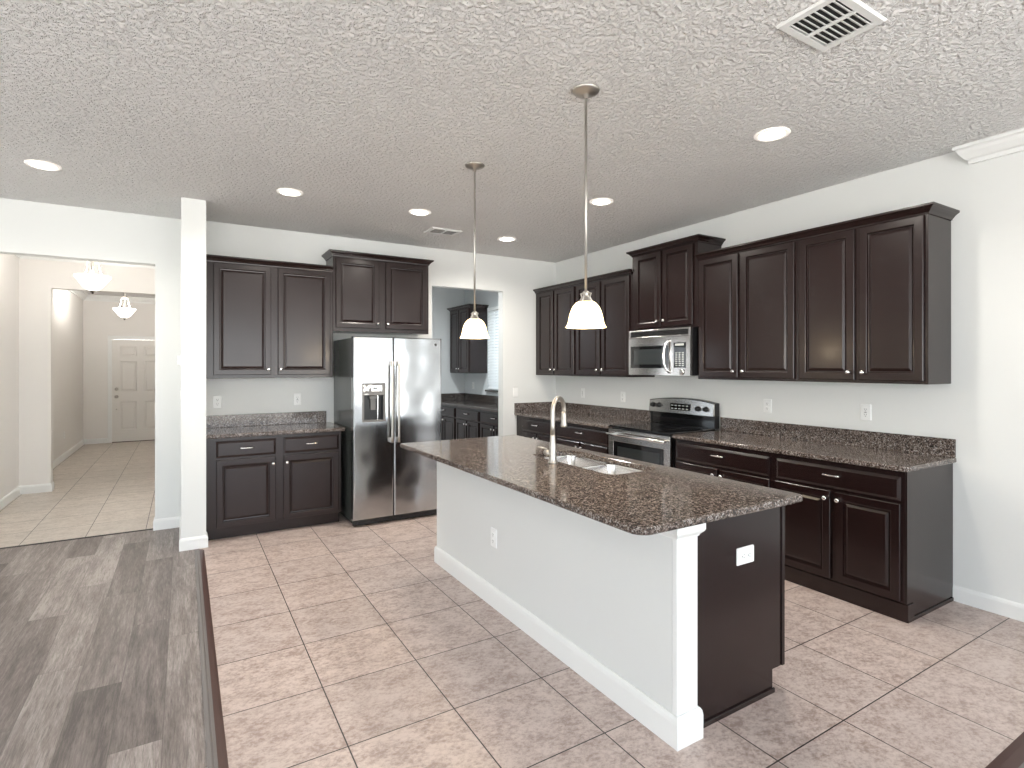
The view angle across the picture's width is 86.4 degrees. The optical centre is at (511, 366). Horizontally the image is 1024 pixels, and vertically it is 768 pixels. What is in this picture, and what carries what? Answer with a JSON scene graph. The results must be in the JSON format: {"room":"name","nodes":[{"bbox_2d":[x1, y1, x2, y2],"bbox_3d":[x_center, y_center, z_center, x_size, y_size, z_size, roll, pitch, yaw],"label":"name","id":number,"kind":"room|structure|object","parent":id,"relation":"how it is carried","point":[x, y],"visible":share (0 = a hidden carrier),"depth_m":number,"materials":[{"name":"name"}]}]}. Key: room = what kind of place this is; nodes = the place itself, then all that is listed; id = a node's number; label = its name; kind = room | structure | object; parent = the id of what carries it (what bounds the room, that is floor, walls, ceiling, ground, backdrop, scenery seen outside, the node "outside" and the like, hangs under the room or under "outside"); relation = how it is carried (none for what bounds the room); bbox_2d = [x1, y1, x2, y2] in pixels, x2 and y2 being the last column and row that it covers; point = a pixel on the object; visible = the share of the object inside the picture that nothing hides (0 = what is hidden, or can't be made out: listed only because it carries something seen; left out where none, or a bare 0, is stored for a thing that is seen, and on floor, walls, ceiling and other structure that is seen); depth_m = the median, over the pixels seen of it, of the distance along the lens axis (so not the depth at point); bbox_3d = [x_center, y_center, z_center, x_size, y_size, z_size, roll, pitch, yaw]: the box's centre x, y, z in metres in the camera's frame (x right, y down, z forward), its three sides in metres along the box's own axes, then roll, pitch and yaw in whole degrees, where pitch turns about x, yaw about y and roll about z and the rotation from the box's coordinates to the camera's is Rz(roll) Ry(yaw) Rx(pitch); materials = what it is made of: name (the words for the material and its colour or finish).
{"room":"kitchen","nodes":[
{"label":"kitchen","id":0,"kind":"room"},
{"bbox_2d":[0,254,82,498],"bbox_3d":[-6.489,0.062,7.456,0.120,2.869,7.330,0,0,-31],"label":"wall","id":1,"kind":"structure","parent":0,"point":[67,307],"depth_m":6.36,"materials":[{"name":"paint"}]},
{"bbox_2d":[0,438,107,509],"bbox_3d":[-6.224,1.446,7.499,0.378,0.100,7.130,0,0,-31],"label":"baseboard","id":2,"kind":"structure","parent":1,"relation":"attached to","point":[49,487],"depth_m":6.48,"materials":[{"name":"white wood"}]},
{"bbox_2d":[15,255,154,303],"bbox_3d":[-5.654,-1.319,7.842,1.710,0.108,7.130,0,0,-31],"label":"ceiling","id":3,"kind":"structure","parent":1,"relation":"attached to","point":[82,295],"depth_m":9.92,"materials":[{"name":"white paint"}]},
{"bbox_2d":[19,258,154,485],"bbox_3d":[-5.063,0.062,6.862,1.710,2.869,0.120,0,0,-31],"label":"wall","id":4,"kind":"structure","parent":0,"point":[38,279],"depth_m":6.46,"materials":[{"name":"paint"}]},
{"bbox_2d":[0,198,180,518],"bbox_3d":[-5.080,0.062,3.956,4.582,2.869,0.120,0,0,-31],"label":"wall","id":5,"kind":"structure","parent":0,"point":[27,228],"depth_m":4.96,"materials":[{"name":"paint"}]},
{"bbox_2d":[0,528,152,548],"bbox_3d":[-3.820,1.494,4.698,1.246,0.006,0.021,0,0,-31],"label":"trim","id":6,"kind":"structure","parent":5,"relation":"attached to","point":[151,528],"depth_m":4.72,"materials":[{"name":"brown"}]},
{"bbox_2d":[153,516,179,530],"bbox_3d":[-5.082,1.446,3.946,4.568,0.100,0.134,0,0,-31],"label":"baseboard","id":7,"kind":"structure","parent":5,"relation":"attached to","point":[171,522],"depth_m":5.01,"materials":[{"name":"white wood"}]},
{"bbox_2d":[0,527,206,767],"bbox_3d":[-0.497,1.546,0.460,9.023,0.100,10.700,0,0,-31],"label":"floor","id":8,"kind":"structure","parent":0,"point":[100,653],"depth_m":2.82,"materials":[{"name":"grey wood"}]},
{"bbox_2d":[83,300,154,438],"bbox_3d":[-7.524,0.062,10.947,1.710,2.869,0.120,0,0,-31],"label":"wall","id":9,"kind":"structure","parent":0,"point":[100,320],"depth_m":10.58,"materials":[{"name":"paint"}]},
{"bbox_2d":[108,335,154,442],"bbox_3d":[-7.442,0.447,10.922,1.065,2.100,0.128,0,0,-31],"label":"door","id":10,"kind":"structure","parent":9,"relation":"in","point":[131,360],"depth_m":10.85,"materials":[{"name":"white paint"}]},
{"bbox_2d":[181,197,205,538],"bbox_3d":[-2.840,0.062,4.851,0.178,2.869,0.898,0,0,-31],"label":"wall","id":11,"kind":"structure","parent":0,"point":[193,211],"depth_m":4.47,"materials":[{"name":"paint"}]},
{"bbox_2d":[179,517,207,551],"bbox_3d":[-2.806,1.446,4.794,0.206,0.100,0.792,0,0,-31],"label":"baseboard","id":12,"kind":"structure","parent":11,"relation":"attached to","point":[191,543],"depth_m":4.46,"materials":[{"name":"white wood"}]},
{"bbox_2d":[195,549,217,767],"bbox_3d":[-1.417,1.490,2.532,0.034,0.014,4.400,0,0,-31],"label":"trim","id":13,"kind":"structure","parent":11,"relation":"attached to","point":[211,748],"depth_m":2.59,"materials":[{"name":"grey"}]},
{"bbox_2d":[199,549,228,767],"bbox_3d":[-1.396,1.490,2.562,0.034,0.012,4.370,0,0,-31],"label":"trim","id":14,"kind":"structure","parent":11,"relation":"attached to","point":[222,757],"depth_m":2.60,"materials":[{"name":"red"}]},
{"bbox_2d":[206,221,555,435],"bbox_3d":[-1.191,0.062,6.223,4.063,2.869,0.115,0,0,-31],"label":"wall","id":15,"kind":"structure","parent":0,"point":[514,280],"depth_m":6.25,"materials":[{"name":"paint"}]},
{"bbox_2d":[213,396,221,407],"bbox_3d":[-2.800,0.339,5.181,0.074,0.118,0.009,0,0,-31],"label":"wall outlet","id":16,"kind":"object","parent":15,"relation":"attached to","point":[217,400],"visible":1,"depth_m":5.18,"materials":[{"name":"white plastic"}]},
{"bbox_2d":[206,411,325,427],"bbox_3d":[-2.417,0.523,5.404,1.112,0.118,0.021,0,0,-31],"label":"backsplash","id":17,"kind":"structure","parent":15,"relation":"attached to","point":[238,420],"depth_m":5.38,"materials":[{"name":"brown stone"}]},
{"bbox_2d":[206,254,333,378],"bbox_3d":[-2.329,-0.443,5.256,1.110,1.102,0.366,0,0,-31],"label":"upper cabinet","id":18,"kind":"object","parent":15,"relation":"attached to","point":[265,318],"visible":0.92,"depth_m":5.11,"materials":[{"name":"brown paint"}]},
{"bbox_2d":[293,393,300,404],"bbox_3d":[-2.186,0.336,5.550,0.074,0.118,0.009,0,0,-31],"label":"wall outlet","id":19,"kind":"object","parent":15,"relation":"attached to","point":[296,397],"visible":1,"depth_m":5.55,"materials":[{"name":"white plastic"}]},
{"bbox_2d":[321,249,433,335],"bbox_3d":[-1.416,-0.754,5.806,1.108,0.805,0.366,0,0,-31],"label":"upper cabinet","id":20,"kind":"object","parent":15,"relation":"attached to","point":[373,293],"visible":0.98,"depth_m":5.67,"materials":[{"name":"brown paint"}]},
{"bbox_2d":[513,387,517,396],"bbox_3d":[0.048,0.327,6.896,0.074,0.118,0.010,0,0,-31],"label":"light switch","id":21,"kind":"object","parent":15,"relation":"attached to","point":[515,390],"visible":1,"depth_m":6.89,"materials":[{"name":"white plastic"}]},
{"bbox_2d":[514,402,551,412],"bbox_3d":[0.299,0.523,7.040,0.620,0.118,0.021,0,0,-31],"label":"backsplash","id":22,"kind":"structure","parent":15,"relation":"attached to","point":[533,406],"depth_m":7.01,"materials":[{"name":"brown stone"}]},
{"bbox_2d":[432,287,464,393],"bbox_3d":[-1.740,0.062,9.062,2.073,2.869,0.120,0,0,-31],"label":"wall","id":23,"kind":"structure","parent":0,"point":[442,298],"depth_m":9.35,"materials":[{"name":"paint"}]},
{"bbox_2d":[441,393,463,400],"bbox_3d":[-1.105,0.523,9.360,0.615,0.118,0.021,0,0,-31],"label":"backsplash","id":24,"kind":"structure","parent":23,"relation":"attached to","point":[447,396],"depth_m":9.40,"materials":[{"name":"stone"}]},
{"bbox_2d":[0,0,1023,297],"bbox_3d":[-2.406,-1.423,3.629,9.023,0.100,18.100,0,0,-31],"label":"ceiling","id":25,"kind":"structure","parent":0,"point":[375,111],"depth_m":2.86,"materials":[{"name":"white paint"}]},
{"bbox_2d":[24,160,61,170],"bbox_3d":[-3.195,-1.365,3.714,0.196,0.015,0.196,0,0,-31],"label":"recessed light","id":26,"kind":"object","parent":25,"relation":"in","point":[43,165],"visible":1,"depth_m":3.69,"materials":[{"name":"white"}]},
{"bbox_2d":[73,261,111,293],"bbox_3d":[-4.418,-1.067,5.744,0.324,0.611,0.324,0,0,-31],"label":"bowl light","id":27,"kind":"object","parent":25,"relation":"hanging from","point":[93,282],"visible":0.71,"depth_m":5.68,"materials":[{"name":"white glass"}]},
{"bbox_2d":[112,293,135,319],"bbox_3d":[-6.392,-1.067,8.991,0.324,0.611,0.324,0,0,-31],"label":"bowl light","id":28,"kind":"object","parent":25,"relation":"hanging from","point":[124,313],"visible":0.91,"depth_m":8.93,"materials":[{"name":"white glass"}]},
{"bbox_2d":[276,188,302,196],"bbox_3d":[-1.747,-1.365,4.289,0.196,0.015,0.196,0,0,-31],"label":"recessed light","id":29,"kind":"object","parent":25,"relation":"in","point":[291,192],"visible":1,"depth_m":4.26,"materials":[{"name":"white"}]},
{"bbox_2d":[409,209,430,215],"bbox_3d":[-0.819,-1.365,4.848,0.196,0.015,0.196,0,0,-31],"label":"recessed light","id":30,"kind":"object","parent":25,"relation":"in","point":[418,212],"visible":1,"depth_m":4.82,"materials":[{"name":"white"}]},
{"bbox_2d":[425,227,461,235],"bbox_3d":[-0.696,-1.366,5.535,0.320,0.013,0.220,0,0,-31],"label":"ceiling vent","id":31,"kind":"object","parent":25,"relation":"in","point":[435,230],"visible":1,"depth_m":5.51,"materials":[{"name":"white metal"}]},
{"bbox_2d":[460,161,488,338],"bbox_3d":[-0.255,-0.783,3.717,0.202,1.179,0.202,0,0,-31],"label":"pendant lamp","id":32,"kind":"object","parent":25,"relation":"hanging from","point":[473,328],"visible":1,"depth_m":3.69,"materials":[{"name":"white glass"}]},
{"bbox_2d":[498,237,515,241],"bbox_3d":[-0.057,-1.365,5.862,0.196,0.015,0.196,0,0,-31],"label":"recessed light","id":33,"kind":"object","parent":25,"relation":"in","point":[506,239],"visible":1,"depth_m":5.83,"materials":[{"name":"white"}]},
{"bbox_2d":[566,83,605,328],"bbox_3d":[0.367,-0.783,2.708,0.202,1.179,0.202,0,0,-31],"label":"pendant lamp","id":34,"kind":"object","parent":25,"relation":"hanging from","point":[585,314],"visible":1,"depth_m":2.67,"materials":[{"name":"white glass"}]},
{"bbox_2d":[590,198,612,205],"bbox_3d":[0.744,-1.365,4.534,0.196,0.015,0.196,0,0,-31],"label":"recessed light","id":35,"kind":"object","parent":25,"relation":"in","point":[598,201],"visible":1,"depth_m":4.51,"materials":[{"name":"white"}]},
{"bbox_2d":[754,127,790,141],"bbox_3d":[1.536,-1.365,3.220,0.196,0.015,0.196,0,0,-31],"label":"recessed light","id":36,"kind":"object","parent":25,"relation":"in","point":[774,133],"visible":1,"depth_m":3.20,"materials":[{"name":"white"}]},
{"bbox_2d":[775,0,886,51],"bbox_3d":[1.272,-1.366,2.175,0.333,0.013,0.257,0,0,-31],"label":"ceiling vent","id":37,"kind":"object","parent":25,"relation":"in","point":[830,23],"visible":1,"depth_m":2.17,"materials":[{"name":"white metal"}]},
{"bbox_2d":[0,440,1023,767],"bbox_3d":[-3.816,1.546,5.967,9.023,0.100,12.640,0,0,-31],"label":"floor","id":38,"kind":"structure","parent":0,"point":[340,644],"depth_m":2.67,"materials":[{"name":"tile"}]},
{"bbox_2d":[206,431,340,539],"bbox_3d":[-2.249,1.056,5.135,1.122,0.882,0.648,0,0,-31],"label":"base cabinet","id":39,"kind":"object","parent":38,"relation":"on","point":[255,484],"visible":0.95,"depth_m":4.87,"materials":[{"name":"brown paint"}]},
{"bbox_2d":[206,411,344,438],"bbox_3d":[-2.243,0.539,5.156,1.155,0.149,0.624,0,0,-31],"label":"countertop","id":40,"kind":"structure","parent":39,"relation":"on","point":[263,424],"depth_m":5.22,"materials":[{"name":"brown stone"}]},
{"bbox_2d":[334,336,440,525],"bbox_3d":[-1.268,0.609,5.549,0.882,1.775,0.846,0,0,-31],"label":"refrigerator","id":41,"kind":"object","parent":38,"relation":"on","point":[387,390],"visible":0.98,"depth_m":5.23,"materials":[{"name":"grey metal"}]},
{"bbox_2d":[441,404,455,439],"bbox_3d":[-0.870,1.056,8.970,0.652,0.882,0.920,0,0,-31],"label":"base cabinet","id":42,"kind":"object","parent":38,"relation":"on","point":[448,413],"visible":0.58,"depth_m":8.64,"materials":[{"name":"brown paint"}]},
{"bbox_2d":[456,406,479,438],"bbox_3d":[-0.425,1.056,8.233,0.652,0.882,0.798,0,0,-31],"label":"base cabinet","id":43,"kind":"object","parent":38,"relation":"on","point":[467,419],"visible":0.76,"depth_m":8.05,"materials":[{"name":"brown paint"}]},
{"bbox_2d":[480,410,497,436],"bbox_3d":[0.004,1.056,7.521,0.652,0.882,0.860,0,0,-31],"label":"base cabinet","id":44,"kind":"object","parent":38,"relation":"on","point":[488,419],"visible":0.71,"depth_m":7.50,"materials":[{"name":"brown paint"}]},
{"bbox_2d":[441,393,497,411],"bbox_3d":[-0.433,0.539,8.264,0.639,0.149,2.592,0,0,-31],"label":"countertop","id":45,"kind":"structure","parent":44,"relation":"on","point":[466,400],"depth_m":8.79,"materials":[{"name":"stone"}]},
{"bbox_2d":[517,415,555,441],"bbox_3d":[0.513,1.056,6.683,0.660,0.882,0.848,0,0,-31],"label":"base cabinet","id":46,"kind":"object","parent":38,"relation":"on","point":[529,427],"visible":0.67,"depth_m":6.52,"materials":[{"name":"brown paint"}]},
{"bbox_2d":[556,421,608,453],"bbox_3d":[0.971,1.056,5.923,0.660,0.882,0.921,0,0,-31],"label":"base cabinet","id":47,"kind":"object","parent":38,"relation":"on","point":[591,438],"visible":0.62,"depth_m":5.72,"materials":[{"name":"brown paint"}]},
{"bbox_2d":[514,402,650,428],"bbox_3d":[0.762,0.539,6.292,0.644,0.149,1.780,0,0,-31],"label":"countertop","id":48,"kind":"structure","parent":47,"relation":"on","point":[582,414],"depth_m":6.34,"materials":[{"name":"brown stone"}]},
{"bbox_2d":[434,461,784,751],"bbox_3d":[0.362,1.055,3.347,0.804,0.883,2.410,0,0,-31],"label":"kitchen island","id":49,"kind":"object","parent":38,"relation":"on","point":[682,637],"visible":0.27,"depth_m":2.45,"materials":[{"name":"paint"}]},
{"bbox_2d":[491,527,496,548],"bbox_3d":[-0.116,1.069,3.400,0.009,0.118,0.074,0,0,-31],"label":"wall outlet","id":50,"kind":"object","parent":49,"relation":"attached to","point":[493,531],"visible":1,"depth_m":3.39,"materials":[{"name":"white plastic"}]},
{"bbox_2d":[400,435,802,534],"bbox_3d":[0.241,0.598,3.300,1.018,0.031,2.540,0,0,-31],"label":"island countertop","id":51,"kind":"structure","parent":49,"relation":"on","point":[655,499],"depth_m":2.64,"materials":[{"name":"brown stone"}]},
{"bbox_2d":[538,396,566,463],"bbox_3d":[0.273,0.382,3.337,0.214,0.401,0.122,0,0,-31],"label":"faucet","id":52,"kind":"object","parent":51,"relation":"on","point":[552,452],"visible":1,"depth_m":3.27,"materials":[{"name":"silver metal"}]},
{"bbox_2d":[545,455,641,474],"bbox_3d":[0.469,0.704,3.350,0.402,0.177,0.865,0,0,-31],"label":"sink","id":53,"kind":"object","parent":51,"relation":"in","point":[591,464],"visible":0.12,"depth_m":3.46,"materials":[{"name":"silver metal"}]},
{"bbox_2d":[736,544,753,565],"bbox_3d":[1.030,0.832,2.399,0.118,0.076,0.009,0,0,-31],"label":"wall outlet","id":54,"kind":"object","parent":49,"relation":"attached to","point":[744,555],"visible":1,"depth_m":2.39,"materials":[{"name":"white plastic"}]},
{"bbox_2d":[741,553,745,559],"bbox_3d":[1.013,0.832,2.386,0.033,0.029,0.003,0,0,-31],"label":"receptacle","id":55,"kind":"object","parent":54,"relation":"attached to","point":[743,555],"depth_m":2.38,"materials":[{"name":"grey plastic"}]},
{"bbox_2d":[747,551,751,557],"bbox_3d":[1.048,0.832,2.407,0.033,0.029,0.003,0,0,-31],"label":"receptacle","id":56,"kind":"object","parent":54,"relation":"attached to","point":[749,553],"depth_m":2.41,"materials":[{"name":"grey plastic"}]},
{"bbox_2d":[606,397,718,467],"bbox_3d":[1.398,0.902,5.164,0.702,1.189,0.799,0,0,-31],"label":"range","id":57,"kind":"object","parent":38,"relation":"on","point":[653,442],"visible":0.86,"depth_m":5.10,"materials":[{"name":"silver metal"}]},
{"bbox_2d":[609,422,714,434],"bbox_3d":[1.403,0.583,5.167,0.588,0.018,0.793,0,0,-31],"label":"cooktop","id":58,"kind":"object","parent":57,"relation":"in","point":[644,428],"depth_m":5.12,"materials":[{"name":"grey glass"}]},
{"bbox_2d":[675,439,773,487],"bbox_3d":[1.872,1.056,4.428,0.660,0.882,0.909,0,0,-31],"label":"base cabinet","id":59,"kind":"object","parent":38,"relation":"on","point":[755,467],"visible":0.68,"depth_m":4.21,"materials":[{"name":"brown paint"}]},
{"bbox_2d":[672,417,956,471],"bbox_3d":[2.103,0.539,4.067,0.644,0.149,1.772,0,0,-31],"label":"countertop","id":60,"kind":"structure","parent":59,"relation":"on","point":[882,450],"depth_m":3.92,"materials":[{"name":"brown stone"}]},
{"bbox_2d":[774,453,953,623],"bbox_3d":[2.327,1.056,3.675,0.662,0.882,0.846,0,0,-31],"label":"base cabinet","id":61,"kind":"object","parent":38,"relation":"on","point":[878,540],"visible":0.91,"depth_m":3.39,"materials":[{"name":"brown paint"}]},
{"bbox_2d":[465,151,1023,603],"bbox_3d":[2.602,0.062,3.973,0.128,2.869,13.320,0,0,-31],"label":"wall","id":62,"kind":"structure","parent":0,"point":[982,407],"depth_m":3.48,"materials":[{"name":"paint"}]},
{"bbox_2d":[447,304,488,372],"bbox_3d":[-0.750,-0.440,9.061,0.362,1.102,0.854,0,0,-31],"label":"upper cabinet","id":63,"kind":"object","parent":62,"relation":"attached to","point":[466,355],"visible":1,"depth_m":8.81,"materials":[{"name":"brown paint"}]},
{"bbox_2d":[464,393,497,403],"bbox_3d":[-0.168,0.523,8.424,0.021,0.118,2.592,0,0,-31],"label":"backsplash","id":64,"kind":"structure","parent":62,"relation":"attached to","point":[467,396],"depth_m":8.96,"materials":[{"name":"stone"}]},
{"bbox_2d":[485,312,497,392],"bbox_3d":[-0.079,-0.269,8.382,0.170,1.350,1.120,0,0,-31],"label":"window","id":65,"kind":"structure","parent":62,"relation":"in","point":[492,390],"depth_m":8.79,"materials":[{"name":"white"}]},
{"bbox_2d":[487,306,497,389],"bbox_3d":[-0.114,-0.287,8.361,0.060,1.303,1.000,0,0,-31],"label":"window blind","id":66,"kind":"object","parent":65,"relation":"attached to","point":[493,362],"visible":0.36,"depth_m":8.65,"materials":[{"name":"white plastic"}]},
{"bbox_2d":[533,281,575,375],"bbox_3d":[0.641,-0.440,6.760,0.370,1.102,0.848,0,0,-31],"label":"upper cabinet","id":67,"kind":"object","parent":62,"relation":"attached to","point":[555,343],"visible":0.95,"depth_m":6.65,"materials":[{"name":"brown paint"}]},
{"bbox_2d":[581,388,584,397],"bbox_3d":[0.873,0.331,6.725,0.009,0.118,0.074,0,0,-31],"label":"wall outlet","id":68,"kind":"object","parent":62,"relation":"attached to","point":[582,389],"visible":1,"depth_m":6.72,"materials":[{"name":"white plastic"}]},
{"bbox_2d":[555,402,650,421],"bbox_3d":[1.029,0.523,6.453,0.021,0.118,1.780,0,0,-31],"label":"backsplash","id":69,"kind":"structure","parent":62,"relation":"attached to","point":[616,412],"depth_m":6.31,"materials":[{"name":"brown stone"}]},
{"bbox_2d":[573,269,654,376],"bbox_3d":[1.099,-0.440,6.001,0.370,1.102,0.921,0,0,-31],"label":"upper cabinet","id":70,"kind":"object","parent":62,"relation":"attached to","point":[600,352],"visible":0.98,"depth_m":5.81,"materials":[{"name":"brown paint"}]},
{"bbox_2d":[621,392,624,401],"bbox_3d":[1.242,0.344,6.113,0.009,0.118,0.074,0,0,-31],"label":"wall outlet","id":71,"kind":"object","parent":62,"relation":"attached to","point":[622,393],"visible":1,"depth_m":6.11,"materials":[{"name":"white plastic"}]},
{"bbox_2d":[626,234,725,330],"bbox_3d":[1.550,-0.756,5.252,0.370,0.809,0.913,0,0,-31],"label":"upper cabinet","id":72,"kind":"object","parent":62,"relation":"attached to","point":[665,275],"visible":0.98,"depth_m":5.11,"materials":[{"name":"brown paint"}]},
{"bbox_2d":[629,327,697,375],"bbox_3d":[1.513,-0.133,5.216,0.463,0.430,0.772,0,0,-31],"label":"microwave","id":73,"kind":"object","parent":72,"relation":"attached to","point":[672,351],"visible":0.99,"depth_m":5.03,"materials":[{"name":"silver metal"}]},
{"bbox_2d":[695,232,797,380],"bbox_3d":[1.999,-0.440,4.507,0.370,1.102,0.913,0,0,-31],"label":"upper cabinet","id":74,"kind":"object","parent":62,"relation":"attached to","point":[748,292],"visible":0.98,"depth_m":4.36,"materials":[{"name":"brown paint"}]},
{"bbox_2d":[764,399,771,412],"bbox_3d":[2.155,0.335,4.598,0.009,0.118,0.074,0,0,-31],"label":"wall outlet","id":75,"kind":"object","parent":62,"relation":"attached to","point":[767,402],"visible":1,"depth_m":4.59,"materials":[{"name":"white plastic"}]},
{"bbox_2d":[720,417,955,457],"bbox_3d":[2.369,0.523,4.229,0.021,0.118,1.768,0,0,-31],"label":"backsplash","id":76,"kind":"structure","parent":62,"relation":"attached to","point":[945,447],"depth_m":4.02,"materials":[{"name":"brown stone"}]},
{"bbox_2d":[860,404,870,420],"bbox_3d":[2.554,0.332,3.936,0.009,0.118,0.074,0,0,-31],"label":"wall outlet","id":77,"kind":"object","parent":62,"relation":"attached to","point":[865,409],"visible":1,"depth_m":3.93,"materials":[{"name":"white plastic"}]},
{"bbox_2d":[863,408,867,416],"bbox_3d":[2.552,0.332,3.934,0.004,0.067,0.033,0,0,-31],"label":"receptacle","id":78,"kind":"object","parent":77,"relation":"attached to","point":[865,410],"depth_m":3.93,"materials":[{"name":"grey plastic"}]},
{"bbox_2d":[794,202,959,384],"bbox_3d":[2.461,-0.440,3.740,0.370,1.102,0.873,0,0,-31],"label":"upper cabinet","id":79,"kind":"object","parent":62,"relation":"attached to","point":[874,291],"visible":1,"depth_m":3.56,"materials":[{"name":"brown paint"}]},
{"bbox_2d":[952,127,1023,163],"bbox_3d":[4.377,-1.319,0.830,0.092,0.108,6.104,0,0,-31],"label":"trim","id":80,"kind":"structure","parent":62,"relation":"attached to","point":[1011,142],"depth_m":3.28,"materials":[{"name":"white wood"}]},
{"bbox_2d":[953,584,1023,621],"bbox_3d":[3.588,1.446,2.215,0.014,0.100,2.970,0,0,-31],"label":"baseboard","id":81,"kind":"structure","parent":62,"relation":"attached to","point":[997,605],"depth_m":3.32,"materials":[{"name":"white wood"}]},
{"bbox_2d":[985,732,1023,767],"bbox_3d":[1.438,1.490,1.795,4.097,0.012,0.070,0,0,-31],"label":"trim","id":82,"kind":"structure","parent":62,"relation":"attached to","point":[1012,756],"depth_m":2.08,"materials":[{"name":"red wood"}]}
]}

